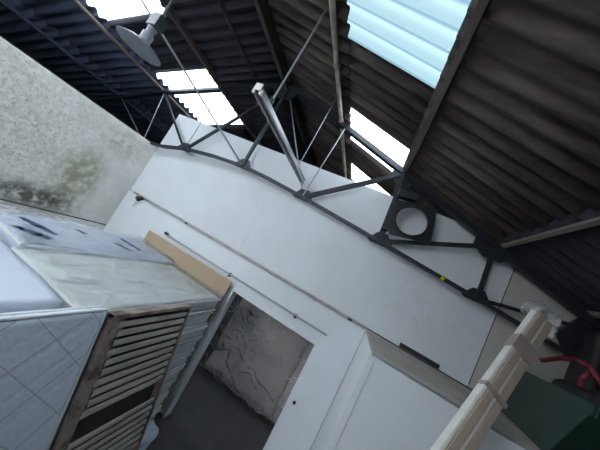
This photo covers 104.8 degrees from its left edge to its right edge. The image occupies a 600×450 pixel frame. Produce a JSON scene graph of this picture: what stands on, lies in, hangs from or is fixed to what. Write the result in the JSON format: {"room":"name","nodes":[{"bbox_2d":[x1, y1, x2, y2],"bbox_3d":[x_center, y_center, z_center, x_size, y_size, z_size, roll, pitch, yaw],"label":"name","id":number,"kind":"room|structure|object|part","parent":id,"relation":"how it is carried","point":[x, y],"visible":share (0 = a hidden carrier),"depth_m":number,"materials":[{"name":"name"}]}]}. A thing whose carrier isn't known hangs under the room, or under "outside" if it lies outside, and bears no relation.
{"room":"warehouse","nodes":[
{"label":"warehouse","id":0,"kind":"room"},
{"bbox_2d":[0,36,157,230],"bbox_3d":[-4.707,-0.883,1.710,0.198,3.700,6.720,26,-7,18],"label":"wall","id":1,"kind":"structure","parent":0,"point":[62,152],"depth_m":3.63,"materials":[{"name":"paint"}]},
{"bbox_2d":[0,198,105,224],"bbox_3d":[-4.673,-0.817,1.599,0.022,0.014,6.560,26,-7,18],"label":"trim","id":2,"kind":"structure","parent":1,"relation":"attached to","point":[0,198],"depth_m":3.80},
{"bbox_2d":[89,84,599,355],"bbox_3d":[-0.629,-1.516,4.200,10.197,2.528,0.106,26,-7,18],"label":"roof truss","id":3,"kind":"object","parent":1,"relation":"on","point":[568,336],"visible":0.89,"depth_m":3.35,"materials":[{"name":"metal"}]},
{"bbox_3d":[-3.799,-2.434,5.179,1.288,0.676,0.018,26,-7,18],"label":"tie rod","id":4,"kind":"part","parent":3,"relation":"part of","materials":[{"name":"grey metal"}]},
{"bbox_2d":[73,0,191,118],"bbox_3d":[-3.151,-3.119,4.625,0.058,0.052,11.700,26,-7,18],"label":"purlin","id":5,"kind":"object","parent":3,"relation":"attached to","point":[77,2],"visible":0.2,"depth_m":4.22,"materials":[{"name":"grey metal"}]},
{"bbox_3d":[-3.175,-2.340,5.010,0.288,1.164,0.018,26,-7,18],"label":"tie rod","id":6,"kind":"part","parent":3,"relation":"part of","materials":[{"name":"grey metal"}]},
{"bbox_3d":[-2.277,-1.551,4.593,0.327,0.170,0.040,26,-7,18],"label":"gusset plate","id":7,"kind":"part","parent":3,"relation":"part of","materials":[{"name":"grey metal"}]},
{"bbox_2d":[140,0,241,164],"bbox_3d":[-1.690,-2.227,3.574,2.569,1.299,0.030,32,-8,-29],"label":"rod","id":8,"kind":"object","parent":3,"relation":"attached to","point":[142,1],"visible":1,"depth_m":3.60,"materials":[{"name":"grey metal"}]},
{"bbox_3d":[-1.949,-2.152,4.675,0.030,1.460,0.020,26,-7,18],"label":"tie rod","id":9,"kind":"part","parent":3,"relation":"part of","materials":[{"name":"grey metal"}]},
{"bbox_2d":[159,0,261,145],"bbox_3d":[-1.730,-2.953,4.251,0.084,0.102,11.700,26,-7,18],"label":"purlin","id":10,"kind":"object","parent":3,"relation":"attached to","point":[170,11],"visible":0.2,"depth_m":4.11,"materials":[{"name":"grey metal"}]},
{"bbox_2d":[217,0,258,82],"bbox_3d":[-0.930,-2.895,4.049,0.044,0.047,11.700,26,-7,18],"label":"purlin","id":11,"kind":"object","parent":3,"relation":"attached to","point":[218,1],"visible":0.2,"depth_m":3.68,"materials":[{"name":"grey metal"}]},
{"bbox_3d":[-1.007,-1.103,4.180,0.357,0.186,0.040,26,-7,18],"label":"gusset plate","id":12,"kind":"part","parent":3,"relation":"part of","materials":[{"name":"grey metal"}]},
{"bbox_2d":[253,0,317,166],"bbox_3d":[-0.309,-2.741,3.970,0.070,0.200,11.700,26,-7,18],"label":"ridge beam","id":13,"kind":"structure","parent":3,"relation":"on","point":[263,9],"depth_m":3.82,"materials":[{"name":"grey metal"}]},
{"bbox_3d":[-0.279,-2.541,4.388,0.597,0.359,0.040,26,-7,18],"label":"gusset plate","id":14,"kind":"part","parent":3,"relation":"part of","materials":[{"name":"paint"}]},
{"bbox_3d":[-0.081,-1.499,4.089,1.310,1.804,0.024,26,-7,18],"label":"tie rod","id":15,"kind":"part","parent":3,"relation":"part of","materials":[{"name":"grey metal"}]},
{"bbox_3d":[0.067,-0.492,3.769,0.357,0.186,0.040,26,-7,18],"label":"gusset plate","id":16,"kind":"part","parent":3,"relation":"part of","materials":[{"name":"paint"}]},
{"bbox_3d":[0.402,-1.045,3.805,0.112,1.381,0.022,26,-7,18],"label":"tie rod","id":17,"kind":"part","parent":3,"relation":"part of","materials":[{"name":"grey metal"}]},
{"bbox_3d":[1.173,0.201,3.330,0.357,0.186,0.040,26,-7,18],"label":"gusset plate","id":18,"kind":"part","parent":3,"relation":"part of","materials":[{"name":"paint"}]},
{"bbox_3d":[1.558,-0.699,3.476,0.379,0.279,0.040,26,-7,18],"label":"gusset plate","id":19,"kind":"part","parent":3,"relation":"part of","materials":[{"name":"paint"}]},
{"bbox_2d":[381,189,436,243],"bbox_3d":[1.553,-0.103,3.184,0.674,0.682,0.120,26,-7,18],"label":"fan plate","id":20,"kind":"object","parent":3,"relation":"attached to","point":[396,206],"visible":1,"depth_m":3.20,"materials":[{"name":"black metal"}]},
{"bbox_2d":[393,0,492,195],"bbox_3d":[1.480,-0.925,2.971,0.071,0.065,11.700,26,-7,18],"label":"purlin","id":21,"kind":"object","parent":3,"relation":"attached to","point":[482,7],"visible":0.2,"depth_m":1.79,"materials":[{"name":"grey metal"}]},
{"bbox_3d":[2.230,0.885,2.905,0.327,0.170,0.040,26,-7,18],"label":"gusset plate","id":22,"kind":"part","parent":3,"relation":"part of","materials":[{"name":"paint"}]},
{"bbox_3d":[2.500,0.300,2.995,0.439,0.299,0.040,26,-7,18],"label":"gusset plate","id":23,"kind":"part","parent":3,"relation":"part of","materials":[{"name":"paint"}]},
{"bbox_2d":[500,217,599,247],"bbox_3d":[2.478,0.142,2.459,0.057,0.060,11.700,26,-7,18],"label":"purlin","id":24,"kind":"object","parent":3,"relation":"attached to","point":[592,222],"visible":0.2,"depth_m":2.14,"materials":[{"name":"grey metal"}]},
{"bbox_3d":[3.116,1.285,2.593,0.399,0.499,0.040,26,-7,18],"label":"gusset plate","id":25,"kind":"part","parent":3,"relation":"part of","materials":[{"name":"paint"}]},
{"bbox_2d":[587,311,599,317],"bbox_3d":[3.163,0.875,2.107,0.061,0.061,11.700,26,-7,18],"label":"purlin","id":26,"kind":"object","parent":3,"relation":"attached to","point":[594,314],"visible":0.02,"depth_m":2.54,"materials":[{"name":"grey metal"}]},
{"bbox_2d":[0,0,169,143],"bbox_3d":[-4.875,-3.317,5.186,1.403,0.577,12.005,26,-7,18],"label":"ceiling","id":27,"kind":"structure","parent":0,"point":[13,28],"depth_m":4.88,"materials":[{"name":"grey metal"}]},
{"bbox_2d":[20,0,200,127],"bbox_3d":[-3.731,-3.209,4.891,1.433,0.588,12.005,26,-7,18],"label":"ceiling","id":28,"kind":"structure","parent":0,"point":[70,21],"depth_m":4.36,"materials":[{"name":"grey metal"}]},
{"bbox_2d":[0,0,166,134],"bbox_3d":[-4.463,-3.246,4.964,0.061,0.061,11.700,26,-7,18],"label":"purlin","id":29,"kind":"object","parent":28,"relation":"attached to","point":[3,2],"visible":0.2,"depth_m":4.54,"materials":[{"name":"grey metal"}]},
{"bbox_2d":[87,0,163,19],"bbox_3d":[-2.823,-3.596,2.671,1.370,0.557,2.220,26,-7,18],"label":"window","id":30,"kind":"structure","parent":28,"relation":"attached to","point":[108,9],"depth_m":3.59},
{"bbox_2d":[157,69,242,124],"bbox_3d":[-2.188,-2.880,5.398,1.370,0.558,1.700,26,-7,18],"label":"window","id":31,"kind":"structure","parent":28,"relation":"attached to","point":[221,110],"depth_m":5.30,"materials":[{"name":"white glass"}]},
{"bbox_2d":[108,11,204,72],"bbox_3d":[-2.482,-3.195,4.155,1.373,0.564,1.015,26,-7,18],"label":"ceiling","id":32,"kind":"structure","parent":0,"point":[186,56],"depth_m":4.10,"materials":[{"name":"grey metal"}]},
{"bbox_2d":[209,124,254,142],"bbox_3d":[-1.544,-2.139,8.185,1.373,0.566,4.296,26,-7,18],"label":"ceiling","id":33,"kind":"structure","parent":0,"point":[239,130],"depth_m":6.34,"materials":[{"name":"black metal"}]},
{"bbox_2d":[146,333,322,449],"bbox_3d":[-2.926,2.451,3.218,10.850,0.100,12.400,26,-7,18],"label":"floor","id":34,"kind":"structure","parent":0,"point":[207,415],"depth_m":3.92,"materials":[{"name":"concrete"}]},
{"bbox_2d":[0,240,62,312],"bbox_3d":[-2.913,1.028,1.416,1.419,1.984,0.916,26,-7,18],"label":"furniture","id":35,"kind":"object","parent":34,"relation":"on","point":[22,288],"visible":0.63,"depth_m":1.67,"materials":[{"name":"white"}]},
{"bbox_2d":[0,305,108,449],"bbox_3d":[-1.965,1.473,1.134,0.503,2.008,1.130,26,-7,18],"label":"mattress","id":36,"kind":"object","parent":34,"relation":"on","point":[44,354],"visible":1,"depth_m":1.51,"materials":[{"name":"fabric"}]},
{"bbox_2d":[50,303,191,449],"bbox_3d":[-1.712,1.772,2.123,0.501,1.988,0.930,26,-7,18],"label":"bed base","id":37,"kind":"object","parent":34,"relation":"on","point":[106,410],"visible":0.99,"depth_m":2.10,"materials":[{"name":"brown wood"}]},
{"bbox_3d":[-1.794,1.673,1.714,0.472,1.987,0.075,26,-7,18],"label":"rail","id":38,"kind":"part","parent":37,"relation":"part of","materials":[{"name":"brown wood"}]},
{"bbox_3d":[-1.427,0.845,2.299,0.108,0.054,0.930,26,-7,18],"label":"rail","id":39,"kind":"part","parent":37,"relation":"part of","materials":[{"name":"brown wood"}]},
{"bbox_3d":[-1.601,1.890,2.542,0.472,1.987,0.030,26,-7,18],"label":"rail","id":40,"kind":"part","parent":37,"relation":"part of","materials":[{"name":"wood"}]},
{"bbox_2d":[133,420,158,449],"bbox_3d":[-2.012,2.670,2.886,0.294,0.348,0.421,26,-7,18],"label":"plastic bag","id":41,"kind":"object","parent":34,"relation":"on","point":[151,432],"visible":0.41,"depth_m":2.90,"materials":[{"name":"white plastic"}]},
{"bbox_2d":[150,408,160,421],"bbox_3d":[-2.754,2.281,2.592,1.137,0.219,1.954,26,-7,18],"label":"mattress","id":42,"kind":"object","parent":34,"relation":"on","point":[154,413],"visible":0.09,"depth_m":3.27,"materials":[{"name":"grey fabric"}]},
{"bbox_2d":[144,394,167,413],"bbox_3d":[-2.661,2.085,2.622,1.137,0.218,1.931,26,-7,18],"label":"mattress","id":43,"kind":"object","parent":42,"relation":"on","point":[158,402],"visible":0.11,"depth_m":3.26,"materials":[{"name":"grey fabric"}]},
{"bbox_2d":[49,381,174,449],"bbox_3d":[-2.560,1.892,2.642,1.137,0.220,1.919,26,-7,18],"label":"mattress","id":44,"kind":"object","parent":43,"relation":"on","point":[164,390],"visible":0.15,"depth_m":3.25,"materials":[{"name":"grey fabric"}]},
{"bbox_2d":[50,367,183,446],"bbox_3d":[-2.446,1.707,2.658,1.137,0.220,1.934,26,-7,18],"label":"mattress","id":45,"kind":"object","parent":44,"relation":"on","point":[172,376],"visible":0.09,"depth_m":3.21,"materials":[{"name":"grey fabric"}]},
{"bbox_2d":[60,352,191,423],"bbox_3d":[-2.341,1.518,2.696,1.137,0.219,1.913,26,-7,18],"label":"mattress","id":46,"kind":"object","parent":45,"relation":"on","point":[178,362],"visible":0.13,"depth_m":3.20,"materials":[{"name":"grey fabric"}]},
{"bbox_2d":[70,338,199,400],"bbox_3d":[-2.243,1.327,2.737,1.137,0.219,1.952,26,-7,18],"label":"mattress","id":47,"kind":"object","parent":46,"relation":"on","point":[182,349],"visible":0.11,"depth_m":3.20,"materials":[{"name":"grey fabric"}]},
{"bbox_2d":[79,324,208,378],"bbox_3d":[-2.128,1.141,2.756,1.137,0.221,1.960,26,-7,18],"label":"mattress","id":48,"kind":"object","parent":47,"relation":"on","point":[190,334],"visible":0.14,"depth_m":3.19,"materials":[{"name":"grey fabric"}]},
{"bbox_2d":[90,311,213,353],"bbox_3d":[-2.046,0.939,2.783,1.137,0.218,1.918,26,-7,18],"label":"mattress","id":49,"kind":"object","parent":48,"relation":"on","point":[194,320],"visible":0.07,"depth_m":3.18,"materials":[{"name":"grey fabric"}]},
{"bbox_2d":[11,247,220,330],"bbox_3d":[-1.938,0.749,2.793,1.137,0.219,1.933,26,-7,18],"label":"mattress","id":50,"kind":"object","parent":49,"relation":"on","point":[101,284],"visible":0.75,"depth_m":2.38,"materials":[{"name":"beige fabric"}]},
{"bbox_2d":[20,250,211,303],"bbox_3d":[-1.901,0.679,2.819,1.155,0.162,1.980,26,-7,18],"label":"plastic film","id":51,"kind":"object","parent":50,"relation":"on","point":[20,250],"visible":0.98,"depth_m":2.58,"materials":[{"name":"clear plastic"}]},
{"bbox_2d":[143,230,231,415],"bbox_3d":[-2.465,1.455,3.849,2.020,2.225,0.020,26,-7,18],"label":"cardboard panel","id":52,"kind":"object","parent":34,"relation":"on","point":[214,282],"visible":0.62,"depth_m":3.86,"materials":[{"name":"beige cardboard"}]},
{"bbox_2d":[199,298,313,423],"bbox_3d":[-0.528,2.747,5.010,2.478,2.096,1.005,26,-7,18],"label":"curtain","id":53,"kind":"object","parent":34,"relation":"on","point":[258,356],"visible":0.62,"depth_m":4.68,"materials":[{"name":"beige fabric"}]},
{"bbox_2d":[430,301,560,449],"bbox_3d":[0.035,1.584,0.872,2.882,3.648,0.221,32,-8,-30],"label":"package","id":54,"kind":"object","parent":34,"relation":"on","point":[471,423],"visible":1,"depth_m":1.40,"materials":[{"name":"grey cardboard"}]},
{"bbox_3d":[-3.645,1.851,2.960,0.952,0.223,1.932,26,-7,18],"label":"mattress","id":55,"kind":"object","parent":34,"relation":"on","visible":0},
{"bbox_3d":[-3.540,1.656,2.987,0.952,0.223,1.932,26,-7,18],"label":"mattress","id":56,"kind":"object","parent":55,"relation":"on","visible":0},
{"bbox_3d":[-3.436,1.462,3.013,0.952,0.224,1.932,26,-7,18],"label":"mattress","id":57,"kind":"object","parent":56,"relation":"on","visible":0},
{"bbox_3d":[-3.332,1.267,3.040,0.952,0.222,1.932,26,-7,18],"label":"mattress","id":58,"kind":"object","parent":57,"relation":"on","visible":0},
{"bbox_3d":[-3.228,1.073,3.067,0.952,0.225,1.932,26,-7,18],"label":"mattress","id":59,"kind":"object","parent":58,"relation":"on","visible":0},
{"bbox_3d":[-3.124,0.880,3.093,0.952,0.224,1.932,26,-7,18],"label":"mattress","id":60,"kind":"object","parent":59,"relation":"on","visible":0},
{"bbox_3d":[-3.020,0.685,3.120,0.952,0.221,1.932,26,-7,18],"label":"mattress","id":61,"kind":"object","parent":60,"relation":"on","visible":0},
{"bbox_3d":[-2.915,0.490,3.147,0.952,0.223,1.932,26,-7,18],"label":"mattress","id":62,"kind":"object","parent":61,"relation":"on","visible":0},
{"bbox_2d":[0,209,173,264],"bbox_3d":[-2.811,0.297,3.174,0.952,0.224,1.932,26,-7,18],"label":"mattress","id":63,"kind":"object","parent":62,"relation":"on","point":[8,236],"visible":0.59,"depth_m":2.78,"materials":[{"name":"white fabric"}]},
{"bbox_2d":[0,203,170,257],"bbox_3d":[-2.765,0.170,3.185,0.966,0.088,1.960,26,-7,18],"label":"plastic film","id":64,"kind":"object","parent":63,"relation":"on","point":[45,228],"visible":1,"depth_m":2.71,"materials":[{"name":"blue"}]},
{"bbox_2d":[160,0,310,164],"bbox_3d":[-1.038,-2.940,4.193,1.513,0.616,12.005,26,-7,18],"label":"ceiling","id":65,"kind":"structure","parent":0,"point":[205,21],"depth_m":4.02,"materials":[{"name":"grey metal"}]},
{"bbox_2d":[116,0,174,65],"bbox_3d":[-1.618,-2.673,2.832,0.490,1.311,0.490,26,-7,18],"label":"lamp","id":66,"kind":"object","parent":65,"relation":"hanging from","point":[156,23],"visible":1,"depth_m":2.74,"materials":[{"name":"grey metal"}]},
{"bbox_3d":[-1.508,-2.879,2.860,0.070,0.840,0.040,26,-7,18],"label":"stem","id":67,"kind":"part","parent":66,"relation":"part of","materials":[{"name":"grey metal"}]},
{"bbox_2d":[270,7,317,164],"bbox_3d":[-0.232,-2.885,3.990,0.400,0.090,12.000,26,-7,18],"label":"trim","id":68,"kind":"structure","parent":65,"relation":"attached to","point":[270,7],"depth_m":3.82,"materials":[{"name":"black metal"}]},
{"bbox_2d":[215,294,372,412],"bbox_3d":[-1.014,2.408,6.599,5.800,2.580,0.100,26,-7,18],"label":"wall","id":69,"kind":"structure","parent":0,"point":[226,319],"depth_m":6.73,"materials":[{"name":"white paint"}]},
{"bbox_2d":[268,0,351,179],"bbox_3d":[0.262,-2.317,3.727,1.443,0.597,12.005,26,-7,18],"label":"ceiling","id":70,"kind":"structure","parent":0,"point":[313,73],"depth_m":3.40,"materials":[{"name":"metal"}]},
{"bbox_2d":[251,9,335,184],"bbox_3d":[0.131,-1.519,3.047,0.106,1.328,1.963,26,-7,18],"label":"fluorescent light","id":71,"kind":"object","parent":70,"relation":"hanging from","point":[258,87],"visible":0.97,"depth_m":2.42,"materials":[{"name":"silver metal"}]},
{"bbox_3d":[-0.009,-1.737,2.365,0.018,1.240,0.018,22,-9,40],"label":"hanging rod","id":72,"kind":"part","parent":71,"relation":"part of","materials":[{"name":"grey metal"}]},
{"bbox_3d":[0.266,-1.428,3.545,0.011,1.240,0.011,29,-7,-4],"label":"hanging rod","id":73,"kind":"part","parent":71,"relation":"part of","materials":[{"name":"grey metal"}]},
{"bbox_2d":[329,0,346,178],"bbox_3d":[0.599,-1.906,3.433,0.084,0.137,11.600,26,-7,18],"label":"pipe","id":74,"kind":"object","parent":70,"relation":"attached to","point":[332,3],"visible":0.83,"depth_m":2.90,"materials":[{"name":"grey metal"}]},
{"bbox_2d":[102,114,576,449],"bbox_3d":[-0.465,1.156,3.658,7.590,4.580,0.140,26,-7,18],"label":"wall","id":75,"kind":"structure","parent":0,"point":[291,237],"depth_m":3.51,"materials":[{"name":"white paint"}]},
{"bbox_2d":[132,196,143,206],"bbox_3d":[-3.250,-0.462,4.616,0.152,0.270,0.065,26,-7,18],"label":"junction box","id":76,"kind":"object","parent":75,"relation":"attached to","point":[137,198],"visible":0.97,"depth_m":4.61,"materials":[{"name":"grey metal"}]},
{"bbox_2d":[162,291,314,449],"bbox_3d":[-0.912,2.314,3.431,1.532,2.080,0.160,26,-7,17],"label":"trim","id":77,"kind":"structure","parent":75,"relation":"attached to","point":[232,295],"depth_m":3.59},
{"bbox_2d":[164,232,327,335],"bbox_3d":[-1.072,0.876,3.771,3.370,0.114,0.061,26,-7,18],"label":"conduit","id":78,"kind":"object","parent":75,"relation":"attached to","point":[165,233],"visible":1,"depth_m":3.66,"materials":[{"name":"grey"}]},
{"bbox_2d":[133,192,366,328],"bbox_3d":[-1.229,0.381,3.948,5.020,0.043,0.071,26,-7,18],"label":"conduit","id":79,"kind":"object","parent":75,"relation":"attached to","point":[349,318],"visible":1,"depth_m":3.70,"materials":[{"name":"grey metal"}]},
{"bbox_2d":[238,204,264,250],"bbox_3d":[-0.836,0.043,3.997,0.008,0.950,0.006,26,-7,18],"label":"trim","id":80,"kind":"structure","parent":75,"relation":"attached to","point":[264,204],"depth_m":4.00,"materials":[{"name":"white"}]},
{"bbox_2d":[399,342,439,368],"bbox_3d":[1.544,1.691,2.996,0.500,0.055,0.030,26,-7,18],"label":"bar","id":81,"kind":"object","parent":75,"relation":"attached to","point":[424,358],"visible":1,"depth_m":2.98,"materials":[{"name":"grey metal"}]},
{"bbox_2d":[468,268,514,383],"bbox_3d":[2.441,1.255,2.938,0.014,1.600,0.030,26,-7,18],"label":"trim","id":82,"kind":"structure","parent":75,"relation":"attached to","point":[514,268],"depth_m":2.91,"materials":[{"name":"grey metal"}]},
{"bbox_2d":[310,332,371,449],"bbox_3d":[0.186,2.470,2.488,0.040,2.610,1.100,26,-7,18],"label":"wall","id":83,"kind":"structure","parent":0,"point":[329,423],"depth_m":2.58,"materials":[{"name":"white paint"}]},
{"bbox_2d":[324,353,374,449],"bbox_3d":[0.051,2.324,1.949,0.060,2.590,0.070,26,-7,18],"label":"trim","id":84,"kind":"structure","parent":83,"relation":"attached to","point":[334,438],"depth_m":2.02,"materials":[{"name":"white paint"}]},
{"bbox_2d":[351,140,394,195],"bbox_3d":[1.402,-1.108,4.499,1.343,0.561,0.804,26,-7,18],"label":"ceiling","id":85,"kind":"structure","parent":0,"point":[371,167],"depth_m":4.46,"materials":[{"name":"brown metal"}]},
{"bbox_2d":[348,38,434,149],"bbox_3d":[1.018,-1.540,2.853,1.343,0.561,1.036,26,-7,18],"label":"ceiling","id":86,"kind":"structure","parent":0,"point":[391,98],"depth_m":2.71,"materials":[{"name":"metal"}]},
{"bbox_2d":[334,356,524,449],"bbox_3d":[1.055,2.812,1.581,2.330,2.610,0.040,26,-7,18],"label":"panel","id":87,"kind":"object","parent":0,"point":[391,411],"depth_m":1.94,"materials":[{"name":"white paint"}]},
{"bbox_2d":[373,352,531,449],"bbox_3d":[1.662,1.644,1.720,2.350,0.020,0.012,26,-7,18],"label":"trim","id":88,"kind":"structure","parent":87,"relation":"attached to","point":[374,354],"depth_m":1.90,"materials":[{"name":"grey metal"}]},
{"bbox_2d":[419,359,471,389],"bbox_3d":[2.574,2.904,1.818,0.200,3.930,12.000,26,-7,18],"label":"wall","id":89,"kind":"structure","parent":0,"point":[419,359],"depth_m":5.46,"materials":[{"name":"white paint"}]},
{"bbox_2d":[366,329,540,449],"bbox_3d":[1.793,1.796,2.291,2.350,0.030,1.190,26,-7,18],"label":"ceiling","id":90,"kind":"structure","parent":0,"point":[445,385],"depth_m":2.25,"materials":[{"name":"white paint"}]},
{"bbox_2d":[501,371,599,449],"bbox_3d":[2.481,1.829,2.058,0.933,0.502,1.270,26,-7,18],"label":"tub","id":91,"kind":"object","parent":90,"relation":"on","point":[552,417],"visible":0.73,"depth_m":1.88,"materials":[{"name":"green plastic"}]},
{"bbox_2d":[551,379,599,406],"bbox_3d":[2.512,1.726,1.957,0.467,0.593,0.620,26,-7,18],"label":"bag","id":92,"kind":"object","parent":91,"relation":"in","point":[592,396],"visible":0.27,"depth_m":2.02,"materials":[{"name":"black plastic"}]},
{"bbox_2d":[539,356,599,386],"bbox_3d":[2.599,1.389,2.166,0.536,0.276,0.114,23,-8,35],"label":"handle","id":93,"kind":"object","parent":92,"relation":"on","point":[592,372],"visible":0.98,"depth_m":2.16,"materials":[{"name":"red plastic"}]},
{"bbox_2d":[564,330,599,391],"bbox_3d":[2.917,1.663,2.349,0.304,1.186,0.330,26,-7,18],"label":"sack","id":94,"kind":"object","parent":91,"relation":"in","point":[587,350],"visible":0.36,"depth_m":2.38,"materials":[{"name":"black plastic"}]},
{"bbox_2d":[391,0,599,241],"bbox_3d":[2.038,-0.415,2.814,1.638,0.667,12.005,26,-7,18],"label":"ceiling","id":95,"kind":"structure","parent":0,"point":[512,145],"depth_m":1.77,"materials":[{"name":"brown metal"}]},
{"bbox_2d":[351,164,388,194],"bbox_3d":[1.592,-0.910,5.294,1.340,0.553,0.960,26,-7,18],"label":"window","id":96,"kind":"structure","parent":95,"relation":"attached to","point":[357,175],"depth_m":5.22,"materials":[{"name":"white glass"}]},
{"bbox_2d":[350,108,408,170],"bbox_3d":[1.228,-1.320,3.732,1.340,0.553,0.910,26,-7,18],"label":"window","id":97,"kind":"structure","parent":95,"relation":"attached to","point":[395,150],"depth_m":3.56,"materials":[{"name":"white glass"}]},
{"bbox_2d":[347,0,470,87],"bbox_3d":[0.720,-1.891,1.552,1.340,0.553,1.810,26,-7,18],"label":"skylight","id":98,"kind":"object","parent":95,"relation":"attached to","point":[418,37],"depth_m":2.01,"materials":[{"name":"plastic"}]},
{"bbox_2d":[497,207,599,320],"bbox_3d":[3.012,0.640,2.311,1.543,0.633,12.005,26,-7,18],"label":"ceiling","id":99,"kind":"structure","parent":0,"point":[570,262],"depth_m":2.41,"materials":[{"name":"black metal"}]}
]}

